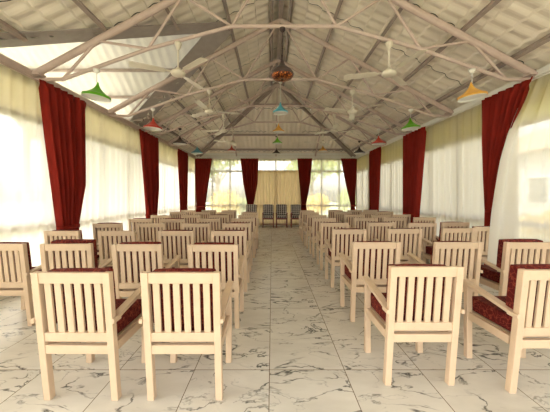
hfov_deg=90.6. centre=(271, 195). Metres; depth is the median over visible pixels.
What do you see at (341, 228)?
cushion
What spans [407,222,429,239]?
cushion
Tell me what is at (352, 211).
armchair
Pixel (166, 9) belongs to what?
purlin
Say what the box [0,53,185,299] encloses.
wall
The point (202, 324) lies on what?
seat cushion
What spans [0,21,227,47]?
beam
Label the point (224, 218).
armchair
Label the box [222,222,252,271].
armchair
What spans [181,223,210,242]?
armchair
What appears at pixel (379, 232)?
cushion
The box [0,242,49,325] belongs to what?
armchair
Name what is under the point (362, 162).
sheer curtain
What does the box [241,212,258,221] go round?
armchair
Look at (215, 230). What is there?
cushion
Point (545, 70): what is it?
trim
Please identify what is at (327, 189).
sheer curtain
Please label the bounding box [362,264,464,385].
armchair
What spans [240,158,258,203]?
drape
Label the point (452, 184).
sheer curtain
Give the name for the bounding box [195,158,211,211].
drape
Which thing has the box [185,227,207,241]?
cushion
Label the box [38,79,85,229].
drape
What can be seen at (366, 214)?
armchair
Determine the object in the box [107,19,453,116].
roof truss
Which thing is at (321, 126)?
rafter
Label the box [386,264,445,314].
cushion
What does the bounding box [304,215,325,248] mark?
armchair
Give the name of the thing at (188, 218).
armchair
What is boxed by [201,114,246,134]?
ceiling fan
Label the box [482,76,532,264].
drape
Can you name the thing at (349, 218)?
armchair
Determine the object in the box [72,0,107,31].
purlin
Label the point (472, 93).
pendant lamp
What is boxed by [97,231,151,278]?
armchair
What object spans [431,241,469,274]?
cushion
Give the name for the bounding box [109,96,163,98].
purlin
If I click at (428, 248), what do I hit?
seat cushion
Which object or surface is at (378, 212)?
armchair
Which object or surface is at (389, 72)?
ceiling fan
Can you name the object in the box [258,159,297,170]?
window
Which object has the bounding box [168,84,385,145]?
roof truss
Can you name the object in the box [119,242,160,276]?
cushion
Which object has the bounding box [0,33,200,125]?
skylight
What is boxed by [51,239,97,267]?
cushion
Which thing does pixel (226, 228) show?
cushion
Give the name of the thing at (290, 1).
purlin
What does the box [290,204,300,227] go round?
armchair
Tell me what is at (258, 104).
purlin
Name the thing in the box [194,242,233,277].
cushion
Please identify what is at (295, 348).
floor
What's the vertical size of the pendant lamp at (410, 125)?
0.437 m
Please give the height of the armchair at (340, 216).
0.906 m
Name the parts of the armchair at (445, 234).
leg, armrest, seat frame, leg, backrest, leg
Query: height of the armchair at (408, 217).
0.898 m
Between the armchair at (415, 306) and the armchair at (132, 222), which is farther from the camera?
the armchair at (132, 222)
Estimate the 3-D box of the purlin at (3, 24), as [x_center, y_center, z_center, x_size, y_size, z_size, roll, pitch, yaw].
[-3.275,-2.085,0.352,0.086,0.099,6.505,0,0,0]
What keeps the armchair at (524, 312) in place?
on the floor
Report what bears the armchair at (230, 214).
on the floor
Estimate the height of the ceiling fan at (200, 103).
0.516 m
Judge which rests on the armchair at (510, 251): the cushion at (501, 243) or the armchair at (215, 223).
the cushion at (501, 243)
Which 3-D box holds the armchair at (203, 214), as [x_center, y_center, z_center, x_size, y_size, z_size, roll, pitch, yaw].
[-2.158,0.941,8.669,0.550,0.905,0.594,0,0,1]
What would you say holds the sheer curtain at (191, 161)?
hanging from the wall at (0, 53)
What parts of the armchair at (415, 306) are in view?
leg, armrest, leg, seat frame, leg, backrest, leg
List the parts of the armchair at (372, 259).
leg, armrest, leg, seat frame, backrest, leg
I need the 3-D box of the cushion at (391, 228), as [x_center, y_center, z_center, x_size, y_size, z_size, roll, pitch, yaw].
[1.996,0.685,4.190,0.430,0.382,0.094,0,7,1]
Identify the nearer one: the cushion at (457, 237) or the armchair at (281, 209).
the cushion at (457, 237)
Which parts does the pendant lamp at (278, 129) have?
lamp shade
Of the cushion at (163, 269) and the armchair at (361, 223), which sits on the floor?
the armchair at (361, 223)
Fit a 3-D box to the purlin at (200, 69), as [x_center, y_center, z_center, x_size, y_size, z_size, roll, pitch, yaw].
[-1.665,-2.955,8.520,0.086,0.099,4.967,0,0,0]
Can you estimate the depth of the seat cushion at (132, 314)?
2.09 m
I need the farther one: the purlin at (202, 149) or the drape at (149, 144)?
the purlin at (202, 149)
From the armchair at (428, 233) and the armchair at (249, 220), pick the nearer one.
the armchair at (428, 233)
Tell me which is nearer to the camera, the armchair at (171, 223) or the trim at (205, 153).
the armchair at (171, 223)
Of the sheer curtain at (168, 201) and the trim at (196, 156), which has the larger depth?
the trim at (196, 156)
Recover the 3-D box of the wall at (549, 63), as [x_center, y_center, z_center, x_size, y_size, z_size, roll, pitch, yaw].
[4.060,-0.257,5.000,0.140,3.300,15.800,0,0,0]
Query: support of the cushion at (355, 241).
on the armchair at (372, 259)
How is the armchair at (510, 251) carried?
on the floor
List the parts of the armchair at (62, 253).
leg, backrest, leg, armrest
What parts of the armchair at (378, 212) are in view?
backrest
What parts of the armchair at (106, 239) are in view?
leg, backrest, leg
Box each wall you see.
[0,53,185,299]
[195,155,356,225]
[359,63,549,156]
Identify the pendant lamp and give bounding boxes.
[81,68,110,102]
[143,108,161,130]
[173,128,186,144]
[191,140,202,153]
[271,26,293,81]
[273,82,287,115]
[273,106,283,132]
[273,123,281,144]
[319,136,326,151]
[354,141,364,153]
[371,128,385,144]
[401,109,420,130]
[457,68,487,102]
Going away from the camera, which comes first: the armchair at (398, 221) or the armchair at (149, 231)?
the armchair at (149, 231)
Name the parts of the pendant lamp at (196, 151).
lamp shade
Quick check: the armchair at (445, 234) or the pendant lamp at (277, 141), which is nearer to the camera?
the armchair at (445, 234)
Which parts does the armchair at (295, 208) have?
backrest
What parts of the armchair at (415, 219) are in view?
backrest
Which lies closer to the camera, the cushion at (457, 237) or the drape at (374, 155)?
the cushion at (457, 237)
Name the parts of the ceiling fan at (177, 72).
blade, motor, blade, blade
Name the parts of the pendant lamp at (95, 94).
lamp shade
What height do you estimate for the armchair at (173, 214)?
0.902 m
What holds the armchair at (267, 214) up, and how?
on the floor
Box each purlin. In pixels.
[0,19,27,41]
[30,68,173,71]
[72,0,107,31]
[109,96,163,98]
[147,116,200,150]
[160,0,179,30]
[168,93,214,138]
[198,67,231,123]
[202,149,349,150]
[221,134,333,135]
[222,0,250,104]
[258,104,296,104]
[269,0,272,85]
[282,0,293,85]
[303,0,342,104]
[321,0,408,123]
[338,0,500,138]
[351,33,549,150]
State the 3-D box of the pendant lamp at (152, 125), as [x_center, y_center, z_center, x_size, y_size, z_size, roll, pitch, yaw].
[-2.614,-1.694,5.970,0.381,0.455,0.380,0,0,0]
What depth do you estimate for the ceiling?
5.59 m
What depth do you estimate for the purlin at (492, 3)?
4.56 m
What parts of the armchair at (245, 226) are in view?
backrest, leg, leg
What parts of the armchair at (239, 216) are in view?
backrest, leg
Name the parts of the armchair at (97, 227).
leg, backrest, leg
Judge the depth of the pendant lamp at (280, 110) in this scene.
5.96 m
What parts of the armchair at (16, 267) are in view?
backrest, seat frame, leg, leg, armrest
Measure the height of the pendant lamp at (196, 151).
0.456 m
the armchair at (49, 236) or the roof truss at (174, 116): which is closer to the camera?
the armchair at (49, 236)
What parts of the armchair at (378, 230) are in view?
leg, backrest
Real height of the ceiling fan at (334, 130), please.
0.511 m
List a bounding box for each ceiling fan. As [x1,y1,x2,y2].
[128,41,207,88]
[190,89,239,117]
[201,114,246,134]
[214,129,248,145]
[304,129,334,145]
[313,114,352,134]
[323,90,382,119]
[344,40,426,85]
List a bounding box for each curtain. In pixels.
[0,64,55,298]
[79,106,145,256]
[157,141,179,214]
[188,155,194,209]
[205,159,246,217]
[254,170,300,224]
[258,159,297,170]
[306,159,350,216]
[357,153,368,211]
[379,138,402,213]
[420,103,483,264]
[487,73,549,264]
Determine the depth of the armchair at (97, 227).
4.87 m
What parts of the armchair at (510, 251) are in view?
seat frame, armrest, leg, backrest, leg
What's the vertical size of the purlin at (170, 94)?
0.099 m
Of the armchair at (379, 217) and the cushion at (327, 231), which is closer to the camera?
the cushion at (327, 231)
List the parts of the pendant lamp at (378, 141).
lamp shade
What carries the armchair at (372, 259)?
on the floor
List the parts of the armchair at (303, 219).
leg, leg, backrest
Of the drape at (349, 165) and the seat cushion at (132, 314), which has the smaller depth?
the seat cushion at (132, 314)
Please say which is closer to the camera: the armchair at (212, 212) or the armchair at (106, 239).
the armchair at (106, 239)
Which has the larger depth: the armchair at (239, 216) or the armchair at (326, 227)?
the armchair at (239, 216)
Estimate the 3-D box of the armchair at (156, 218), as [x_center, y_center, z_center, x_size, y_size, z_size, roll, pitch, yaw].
[-2.861,0.944,7.269,0.550,0.898,0.594,0,0,0]
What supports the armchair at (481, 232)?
on the floor
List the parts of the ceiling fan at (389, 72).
blade, motor, blade, blade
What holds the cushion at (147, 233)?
on the armchair at (149, 231)
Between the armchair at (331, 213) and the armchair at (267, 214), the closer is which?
the armchair at (331, 213)
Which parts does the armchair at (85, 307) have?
leg, backrest, leg, seat frame, leg, armrest, leg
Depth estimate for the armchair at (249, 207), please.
12.34 m
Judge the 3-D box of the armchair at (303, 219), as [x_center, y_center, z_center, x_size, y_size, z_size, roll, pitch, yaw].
[1.171,0.944,8.519,0.550,0.898,0.594,0,0,0]
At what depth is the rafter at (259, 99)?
10.81 m
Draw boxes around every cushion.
[0,242,31,276]
[47,268,116,323]
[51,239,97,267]
[52,230,82,239]
[66,299,140,333]
[103,236,130,256]
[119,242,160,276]
[141,227,162,241]
[151,268,215,323]
[162,323,213,330]
[163,230,191,255]
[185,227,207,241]
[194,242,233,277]
[215,230,243,254]
[225,222,247,240]
[323,222,343,241]
[335,228,359,252]
[345,265,386,279]
[355,241,393,274]
[370,226,388,240]
[371,293,441,321]
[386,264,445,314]
[391,228,416,252]
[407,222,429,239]
[426,246,431,254]
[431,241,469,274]
[439,228,465,240]
[472,226,489,248]
[472,296,542,331]
[480,265,499,282]
[496,239,542,268]
[506,264,549,317]
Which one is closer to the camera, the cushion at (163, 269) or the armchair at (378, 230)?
the cushion at (163, 269)
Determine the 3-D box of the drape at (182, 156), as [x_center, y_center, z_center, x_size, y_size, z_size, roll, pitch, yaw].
[-3.444,-0.197,10.527,0.174,3.080,1.152,0,0,0]
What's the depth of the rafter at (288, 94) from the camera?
10.99 m
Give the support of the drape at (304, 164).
hanging from the wall at (195, 155)
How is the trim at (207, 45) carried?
attached to the wall at (0, 53)
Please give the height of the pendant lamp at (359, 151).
0.434 m
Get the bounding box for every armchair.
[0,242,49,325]
[30,268,144,400]
[39,239,112,271]
[43,230,99,262]
[92,223,136,265]
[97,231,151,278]
[111,242,180,298]
[128,218,152,239]
[136,223,165,241]
[139,268,233,400]
[151,215,170,222]
[158,230,204,267]
[161,218,184,256]
[170,212,186,217]
[181,210,195,214]
[181,215,200,222]
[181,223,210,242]
[188,242,244,328]
[194,212,209,217]
[197,218,222,234]
[202,210,216,214]
[208,214,230,228]
[210,230,249,291]
[217,212,233,222]
[222,210,236,217]
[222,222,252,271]
[232,218,256,257]
[238,215,258,248]
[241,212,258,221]
[246,204,256,211]
[262,204,273,227]
[276,204,287,227]
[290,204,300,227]
[299,210,313,235]
[300,212,318,240]
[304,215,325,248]
[309,218,335,257]
[316,222,348,269]
[324,228,366,287]
[326,210,342,217]
[335,212,351,222]
[339,214,363,227]
[339,241,400,321]
[347,210,361,214]
[349,218,376,237]
[360,212,375,217]
[362,222,394,240]
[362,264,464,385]
[363,210,377,214]
[371,215,390,221]
[374,228,422,263]
[377,211,392,214]
[383,218,405,227]
[391,214,410,225]
[402,217,435,229]
[407,222,436,263]
[407,241,482,295]
[422,228,474,277]
[426,222,469,262]
[463,264,549,393]
[472,226,489,264]
[479,239,549,295]
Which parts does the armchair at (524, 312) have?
leg, armrest, seat frame, leg, leg, backrest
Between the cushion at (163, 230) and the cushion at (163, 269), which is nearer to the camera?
the cushion at (163, 269)
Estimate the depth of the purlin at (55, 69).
6.09 m
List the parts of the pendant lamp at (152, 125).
lamp shade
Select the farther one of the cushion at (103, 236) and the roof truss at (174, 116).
the roof truss at (174, 116)
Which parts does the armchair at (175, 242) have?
leg, backrest, seat frame, leg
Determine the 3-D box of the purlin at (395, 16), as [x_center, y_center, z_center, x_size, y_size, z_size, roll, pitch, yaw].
[2.035,-2.955,4.052,0.086,0.099,13.904,0,0,0]
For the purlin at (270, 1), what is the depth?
6.50 m
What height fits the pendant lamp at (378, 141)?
0.434 m
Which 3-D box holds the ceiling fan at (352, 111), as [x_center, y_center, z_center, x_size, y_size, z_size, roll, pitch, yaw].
[1.688,-2.060,6.038,1.158,0.511,1.170,0,0,0]
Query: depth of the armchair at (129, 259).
2.82 m
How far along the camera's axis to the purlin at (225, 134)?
11.57 m
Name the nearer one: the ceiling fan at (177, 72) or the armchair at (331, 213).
the ceiling fan at (177, 72)
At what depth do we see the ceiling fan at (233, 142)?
9.33 m
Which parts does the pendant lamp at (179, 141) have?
lamp shade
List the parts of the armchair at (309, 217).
leg, leg, backrest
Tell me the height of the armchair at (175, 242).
0.905 m
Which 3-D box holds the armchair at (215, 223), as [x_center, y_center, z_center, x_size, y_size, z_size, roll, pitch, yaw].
[-1.387,0.944,6.269,0.550,0.898,0.594,0,0,1]
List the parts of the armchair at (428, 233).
backrest, leg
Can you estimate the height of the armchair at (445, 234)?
0.898 m
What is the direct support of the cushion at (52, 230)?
on the armchair at (49, 236)
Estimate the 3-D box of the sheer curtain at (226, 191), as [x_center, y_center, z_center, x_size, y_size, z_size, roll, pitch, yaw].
[-2.245,-0.187,12.712,2.461,3.100,0.073,0,0,0]
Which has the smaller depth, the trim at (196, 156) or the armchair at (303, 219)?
the armchair at (303, 219)
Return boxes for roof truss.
[31,0,537,80]
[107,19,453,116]
[145,59,411,134]
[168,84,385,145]
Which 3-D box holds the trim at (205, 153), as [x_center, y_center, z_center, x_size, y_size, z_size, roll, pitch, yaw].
[0.185,-1.957,12.830,7.610,0.100,0.180,0,0,0]
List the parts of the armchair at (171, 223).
backrest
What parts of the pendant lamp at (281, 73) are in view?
lamp shade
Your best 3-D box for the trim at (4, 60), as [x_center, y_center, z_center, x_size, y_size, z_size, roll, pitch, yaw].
[-3.564,-1.794,4.930,0.112,0.146,15.660,0,0,0]
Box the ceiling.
[0,0,549,154]
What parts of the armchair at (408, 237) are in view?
leg, backrest, seat frame, leg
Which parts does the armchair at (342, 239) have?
leg, armrest, leg, seat frame, backrest, leg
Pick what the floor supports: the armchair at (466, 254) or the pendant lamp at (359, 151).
the armchair at (466, 254)
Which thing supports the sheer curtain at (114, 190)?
hanging from the wall at (0, 53)
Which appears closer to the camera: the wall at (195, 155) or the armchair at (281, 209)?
the armchair at (281, 209)
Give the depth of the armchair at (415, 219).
6.29 m
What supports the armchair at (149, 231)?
on the floor
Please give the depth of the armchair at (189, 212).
9.48 m
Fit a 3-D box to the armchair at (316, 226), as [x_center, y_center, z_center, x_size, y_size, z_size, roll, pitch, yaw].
[1.159,0.944,6.319,0.550,0.898,0.594,0,0,0]
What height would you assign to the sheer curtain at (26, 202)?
3.100 m
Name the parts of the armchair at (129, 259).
leg, seat frame, backrest, leg, armrest, leg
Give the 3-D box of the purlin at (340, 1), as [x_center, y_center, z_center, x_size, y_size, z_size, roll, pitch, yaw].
[1.205,-3.403,3.685,0.086,0.099,13.171,0,0,0]
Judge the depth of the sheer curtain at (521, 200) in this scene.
4.00 m
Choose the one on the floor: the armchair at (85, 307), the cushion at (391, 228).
the armchair at (85, 307)
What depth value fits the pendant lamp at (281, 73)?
4.03 m
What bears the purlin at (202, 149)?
attached to the rafter at (277, 86)
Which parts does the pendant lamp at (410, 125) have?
lamp shade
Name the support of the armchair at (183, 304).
on the floor
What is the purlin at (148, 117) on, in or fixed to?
attached to the roof truss at (174, 116)
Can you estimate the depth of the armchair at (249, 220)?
6.05 m
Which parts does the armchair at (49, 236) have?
leg, backrest, leg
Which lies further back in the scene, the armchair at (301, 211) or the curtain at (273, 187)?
the curtain at (273, 187)
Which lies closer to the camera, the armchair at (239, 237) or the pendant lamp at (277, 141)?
the armchair at (239, 237)
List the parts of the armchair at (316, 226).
leg, leg, backrest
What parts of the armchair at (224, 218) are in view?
backrest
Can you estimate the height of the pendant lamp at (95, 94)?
0.454 m
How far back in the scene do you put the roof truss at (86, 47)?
4.08 m
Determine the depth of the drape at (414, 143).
7.26 m
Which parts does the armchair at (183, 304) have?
leg, leg, backrest, seat frame, leg, armrest, leg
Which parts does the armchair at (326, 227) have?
leg, leg, backrest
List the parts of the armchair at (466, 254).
leg, armrest, leg, backrest, leg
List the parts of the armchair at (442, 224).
backrest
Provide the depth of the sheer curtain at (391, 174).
8.87 m
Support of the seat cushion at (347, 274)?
on the armchair at (372, 259)
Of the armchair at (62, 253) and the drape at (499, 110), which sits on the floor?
the armchair at (62, 253)
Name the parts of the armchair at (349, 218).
backrest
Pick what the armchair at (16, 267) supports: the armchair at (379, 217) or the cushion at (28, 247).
the cushion at (28, 247)
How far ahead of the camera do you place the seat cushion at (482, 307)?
2.16 m
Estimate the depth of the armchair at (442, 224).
5.10 m
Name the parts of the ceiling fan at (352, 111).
blade, blade, motor, blade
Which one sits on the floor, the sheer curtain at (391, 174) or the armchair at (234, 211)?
the armchair at (234, 211)
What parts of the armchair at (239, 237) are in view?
leg, backrest, leg, leg, armrest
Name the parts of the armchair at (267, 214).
backrest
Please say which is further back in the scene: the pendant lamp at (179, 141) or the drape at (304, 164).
the drape at (304, 164)
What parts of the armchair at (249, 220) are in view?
backrest, leg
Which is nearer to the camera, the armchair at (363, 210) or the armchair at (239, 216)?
the armchair at (239, 216)
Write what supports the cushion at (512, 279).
on the armchair at (524, 312)
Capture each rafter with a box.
[196,82,276,156]
[275,86,277,155]
[278,84,355,156]
[315,126,321,155]
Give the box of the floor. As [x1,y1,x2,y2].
[0,226,549,411]
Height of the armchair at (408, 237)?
0.898 m
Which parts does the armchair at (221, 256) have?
leg, backrest, seat frame, leg, armrest, leg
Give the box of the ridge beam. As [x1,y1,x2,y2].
[276,0,283,83]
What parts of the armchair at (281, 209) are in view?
backrest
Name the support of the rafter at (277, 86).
on the trim at (196, 156)
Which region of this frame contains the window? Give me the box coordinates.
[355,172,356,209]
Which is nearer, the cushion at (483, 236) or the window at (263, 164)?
the cushion at (483, 236)
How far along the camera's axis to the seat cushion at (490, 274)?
3.20 m
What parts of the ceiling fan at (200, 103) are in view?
blade, blade, motor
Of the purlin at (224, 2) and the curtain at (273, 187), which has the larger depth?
the curtain at (273, 187)
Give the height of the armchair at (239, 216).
0.898 m
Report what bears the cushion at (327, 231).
on the armchair at (326, 227)
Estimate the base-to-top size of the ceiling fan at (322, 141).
0.511 m
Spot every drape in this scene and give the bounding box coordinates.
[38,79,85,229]
[139,129,158,217]
[177,149,187,211]
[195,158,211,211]
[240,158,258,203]
[297,158,311,209]
[341,158,356,209]
[369,147,380,210]
[403,126,426,224]
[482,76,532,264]
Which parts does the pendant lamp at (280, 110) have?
lamp shade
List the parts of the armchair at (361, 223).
backrest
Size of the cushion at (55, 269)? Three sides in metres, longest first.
0.430 x 0.382 x 0.094 m
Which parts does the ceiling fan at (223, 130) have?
blade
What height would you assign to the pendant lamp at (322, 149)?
0.653 m
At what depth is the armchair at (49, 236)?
3.86 m
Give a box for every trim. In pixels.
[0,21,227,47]
[0,54,195,158]
[129,21,230,126]
[195,153,356,154]
[196,156,355,157]
[356,65,549,158]
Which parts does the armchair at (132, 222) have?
leg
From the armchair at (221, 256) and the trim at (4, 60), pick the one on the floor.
the armchair at (221, 256)
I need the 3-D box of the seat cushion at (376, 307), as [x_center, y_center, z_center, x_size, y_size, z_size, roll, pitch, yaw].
[1.085,0.930,2.257,0.410,0.122,0.456,0,0,0]
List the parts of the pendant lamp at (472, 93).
lamp shade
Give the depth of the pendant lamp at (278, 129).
7.69 m
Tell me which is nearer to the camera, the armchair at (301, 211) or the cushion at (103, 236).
the cushion at (103, 236)
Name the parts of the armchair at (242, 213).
backrest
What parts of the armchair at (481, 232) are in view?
leg, backrest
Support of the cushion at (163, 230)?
on the armchair at (175, 242)
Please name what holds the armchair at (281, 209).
on the floor
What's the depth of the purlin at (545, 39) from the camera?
4.82 m
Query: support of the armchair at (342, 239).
on the floor

